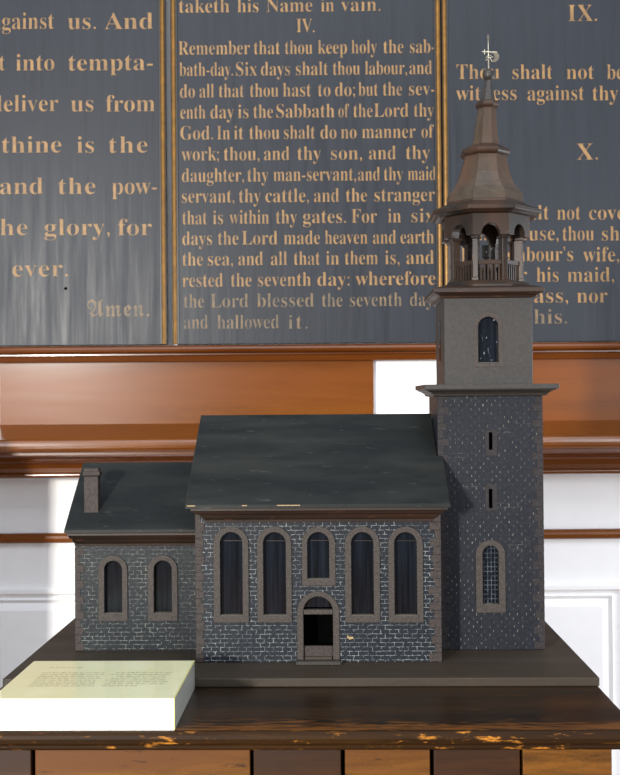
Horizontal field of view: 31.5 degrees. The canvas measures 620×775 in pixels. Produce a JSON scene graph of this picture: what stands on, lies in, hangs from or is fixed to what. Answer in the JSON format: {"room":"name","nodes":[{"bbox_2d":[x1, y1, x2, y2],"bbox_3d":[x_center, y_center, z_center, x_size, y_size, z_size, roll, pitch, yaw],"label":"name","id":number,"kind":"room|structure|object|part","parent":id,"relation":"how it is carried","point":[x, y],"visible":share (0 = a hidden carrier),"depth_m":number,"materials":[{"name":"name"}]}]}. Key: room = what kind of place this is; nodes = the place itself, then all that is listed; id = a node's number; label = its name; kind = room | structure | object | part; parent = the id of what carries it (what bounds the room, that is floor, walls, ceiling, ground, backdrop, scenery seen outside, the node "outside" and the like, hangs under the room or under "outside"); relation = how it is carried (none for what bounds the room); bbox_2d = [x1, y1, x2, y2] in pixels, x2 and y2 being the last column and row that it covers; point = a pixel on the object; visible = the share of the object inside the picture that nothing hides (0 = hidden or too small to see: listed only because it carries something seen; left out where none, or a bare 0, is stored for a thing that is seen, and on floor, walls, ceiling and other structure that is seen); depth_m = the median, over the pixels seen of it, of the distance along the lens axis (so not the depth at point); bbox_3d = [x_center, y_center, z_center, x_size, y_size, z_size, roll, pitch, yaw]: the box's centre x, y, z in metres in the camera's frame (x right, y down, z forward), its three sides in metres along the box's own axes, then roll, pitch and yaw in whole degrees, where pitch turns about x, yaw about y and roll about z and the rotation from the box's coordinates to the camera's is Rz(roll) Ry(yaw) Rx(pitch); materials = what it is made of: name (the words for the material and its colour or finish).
{"room":"house of worship","nodes":[
{"label":"house of worship","id":0,"kind":"room"},
{"bbox_2d":[0,0,619,774],"bbox_3d":[-0.002,-0.235,3.983,8.000,3.400,0.120,0,-1,0],"label":"wall","id":1,"kind":"structure","parent":0,"point":[571,501],"depth_m":3.92,"materials":[{"name":"white paint"}]},
{"bbox_2d":[0,598,74,687],"bbox_3d":[-0.614,0.981,3.901,1.052,0.476,0.016,0,-1,0],"label":"trim","id":2,"kind":"structure","parent":1,"relation":"attached to","point":[26,624],"depth_m":3.90,"materials":[{"name":"white paint"}]},
{"bbox_2d":[0,0,167,345],"bbox_3d":[-1.145,-1.037,3.881,1.273,1.780,0.042,0,-1,0],"label":"tablet","id":3,"kind":"object","parent":1,"relation":"attached to","point":[84,231],"visible":1,"depth_m":3.87,"materials":[{"name":"grey wood"}]},
{"bbox_2d":[170,0,442,343],"bbox_3d":[-0.014,-1.046,3.881,0.951,1.780,0.042,0,-1,0],"label":"tablet","id":4,"kind":"object","parent":1,"relation":"attached to","point":[306,135],"visible":1,"depth_m":3.87,"materials":[{"name":"grey wood"}]},
{"bbox_2d":[0,342,619,478],"bbox_3d":[0.001,0.076,3.769,6.000,0.456,0.300,0,-1,0],"label":"wooden shelf","id":5,"kind":"object","parent":1,"relation":"attached to","point":[63,408],"visible":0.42,"depth_m":3.89,"materials":[{"name":"brown wood"}]},
{"bbox_3d":[0.002,0.257,3.782,6.000,0.093,0.270,0,-1,0],"label":"shelf moulding","id":6,"kind":"part","parent":5,"relation":"part of","materials":[{"name":"brown wood"}]},
{"bbox_3d":[-0.001,-0.123,3.875,6.000,0.056,0.093,0,-1,0],"label":"cap rail","id":7,"kind":"part","parent":5,"relation":"part of","materials":[{"name":"brown wood"}]},
{"bbox_2d":[0,582,619,597],"bbox_3d":[0.006,0.720,3.904,6.000,0.040,0.016,0,-1,0],"label":"trim","id":8,"kind":"structure","parent":1,"relation":"attached to","point":[562,587],"depth_m":3.90,"materials":[{"name":"white paint"}]},
{"bbox_2d":[0,528,619,542],"bbox_3d":[0.004,0.527,3.899,6.000,0.034,0.030,0,-1,0],"label":"trim","id":9,"kind":"structure","parent":1,"relation":"attached to","point":[548,533],"depth_m":3.89,"materials":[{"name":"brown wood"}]},
{"bbox_2d":[440,0,619,341],"bbox_3d":[1.103,-1.055,3.881,1.277,1.780,0.042,0,-1,0],"label":"tablet","id":10,"kind":"object","parent":1,"relation":"attached to","point":[556,81],"visible":0.65,"depth_m":3.87,"materials":[{"name":"grey wood"}]},
{"bbox_2d":[544,593,614,703],"bbox_3d":[0.550,0.972,3.901,1.063,0.476,0.016,0,-1,0],"label":"wall panel","id":11,"kind":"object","parent":1,"relation":"attached to","point":[585,622],"depth_m":3.90,"materials":[{"name":"white paint"}]},
{"bbox_3d":[0.011,1.439,-0.496,8.000,0.050,9.040,0,-1,0],"label":"floor","id":12,"kind":"structure","parent":0,"visible":0},
{"bbox_2d":[0,686,619,774],"bbox_3d":[-0.014,0.996,2.213,1.087,0.899,0.993,0,-1,1],"label":"wooden table","id":13,"kind":"object","parent":12,"relation":"on","point":[443,730],"visible":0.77,"depth_m":1.75,"materials":[{"name":"brown wood"}]},
{"bbox_3d":[-0.502,0.647,1.763,0.114,0.145,0.014,0,-1,1],"label":"panel","id":14,"kind":"part","parent":13,"relation":"part of","materials":[{"name":"brown wood"}]},
{"bbox_2d":[0,660,194,730],"bbox_3d":[-0.357,0.519,1.867,0.293,0.051,0.254,0,-1,1],"label":"sign","id":15,"kind":"object","parent":13,"relation":"on","point":[46,695],"visible":1,"depth_m":1.76,"materials":[{"name":"white plastic"}]},
{"bbox_3d":[-0.267,0.646,1.758,0.344,0.145,0.014,0,-1,1],"label":"panel","id":16,"kind":"part","parent":13,"relation":"part of","materials":[{"name":"brown wood"}]},
{"bbox_3d":[-0.020,0.644,1.753,0.139,0.145,0.014,0,-1,1],"label":"panel","id":17,"kind":"part","parent":13,"relation":"part of","materials":[{"name":"brown wood"}]},
{"bbox_2d":[3,35,599,687],"bbox_3d":[-0.018,-0.099,2.332,1.084,1.291,0.660,0,-1,1],"label":"church","id":18,"kind":"object","parent":13,"relation":"on","point":[305,550],"visible":1,"depth_m":2.21,"materials":[{"name":"grey wood"}]},
{"bbox_3d":[-0.397,0.458,2.231,0.036,0.003,0.014,0,-1,1],"label":"window sill","id":19,"kind":"part","parent":18,"relation":"part of","materials":[{"name":"paint"}]},
{"bbox_3d":[-0.352,0.306,2.212,0.267,0.029,0.028,0,-1,1],"label":"wing cornice","id":20,"kind":"part","parent":18,"relation":"part of","materials":[{"name":"brown wood"}]},
{"bbox_3d":[-0.151,0.440,2.124,0.043,0.003,0.014,0,-1,1],"label":"window sill","id":21,"kind":"part","parent":18,"relation":"part of","materials":[{"name":"paint"}]},
{"bbox_3d":[-0.067,0.440,2.122,0.044,0.003,0.014,0,-1,1],"label":"window sill","id":22,"kind":"part","parent":18,"relation":"part of","materials":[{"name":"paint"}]},
{"bbox_3d":[-0.013,0.539,2.325,1.084,0.016,0.660,0,-1,1],"label":"board","id":23,"kind":"part","parent":18,"relation":"part of","materials":[{"name":"brown wood"}]},
{"bbox_3d":[0.017,0.244,2.105,0.489,0.029,0.024,0,-1,1],"label":"cornice","id":24,"kind":"part","parent":18,"relation":"part of","materials":[{"name":"brown wood"}]},
{"bbox_3d":[0.102,0.439,2.118,0.043,0.003,0.014,0,-1,1],"label":"window sill","id":25,"kind":"part","parent":18,"relation":"part of","materials":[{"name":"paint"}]},
{"bbox_3d":[0.184,0.439,2.117,0.043,0.003,0.014,0,-1,1],"label":"window sill","id":26,"kind":"part","parent":18,"relation":"part of","materials":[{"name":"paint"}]},
{"bbox_3d":[0.274,-0.095,2.320,0.001,0.093,0.034,0,-1,1],"label":"pane","id":27,"kind":"part","parent":18,"relation":"part of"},
{"bbox_3d":[0.320,-0.256,2.272,0.005,0.009,0.053,0,-1,-44],"label":"hand rail","id":28,"kind":"part","parent":18,"relation":"part of","materials":[{"name":"grey paint"}]},
{"bbox_3d":[0.361,-0.195,2.317,0.223,0.029,0.222,0,-1,1],"label":"cornice","id":29,"kind":"part","parent":18,"relation":"part of","materials":[{"name":"wood"}]},
{"bbox_3d":[0.367,-0.370,2.321,0.223,0.032,0.223,0,-1,1],"label":"lantern cornice","id":30,"kind":"part","parent":18,"relation":"part of","materials":[{"name":"grey paint"}]},
{"bbox_3d":[0.372,-0.247,2.319,0.008,0.057,0.008,0,-1,1],"label":"bell post","id":31,"kind":"part","parent":18,"relation":"part of","materials":[{"name":"brown wood"}]},
{"bbox_3d":[0.365,0.007,2.312,0.268,0.024,0.245,0,-1,1],"label":"tower cornice","id":32,"kind":"part","parent":18,"relation":"part of","materials":[{"name":"grey paint"}]},
{"bbox_3d":[0.368,-0.257,2.251,0.053,0.009,0.005,0,-1,1],"label":"hand rail","id":33,"kind":"part","parent":18,"relation":"part of","materials":[{"name":"wood"}]},
{"bbox_3d":[0.363,0.438,2.215,0.032,0.003,0.014,0,-1,1],"label":"window sill","id":34,"kind":"part","parent":18,"relation":"part of","materials":[{"name":"paint"}]},
{"bbox_3d":[0.417,-0.257,2.270,0.053,0.009,0.005,0,-1,-44],"label":"hand rail","id":35,"kind":"part","parent":18,"relation":"part of","materials":[{"name":"grey paint"}]},
{"bbox_3d":[0.123,0.642,1.750,0.134,0.145,0.014,0,-1,1],"label":"panel","id":36,"kind":"part","parent":13,"relation":"part of","materials":[{"name":"brown wood"}]},
{"bbox_3d":[0.265,0.641,1.747,0.136,0.145,0.014,0,-1,1],"label":"panel","id":37,"kind":"part","parent":13,"relation":"part of","materials":[{"name":"brown wood"}]},
{"bbox_3d":[0.407,0.640,1.744,0.140,0.145,0.014,0,-1,1],"label":"panel","id":38,"kind":"part","parent":13,"relation":"part of","materials":[{"name":"brown wood"}]}
]}

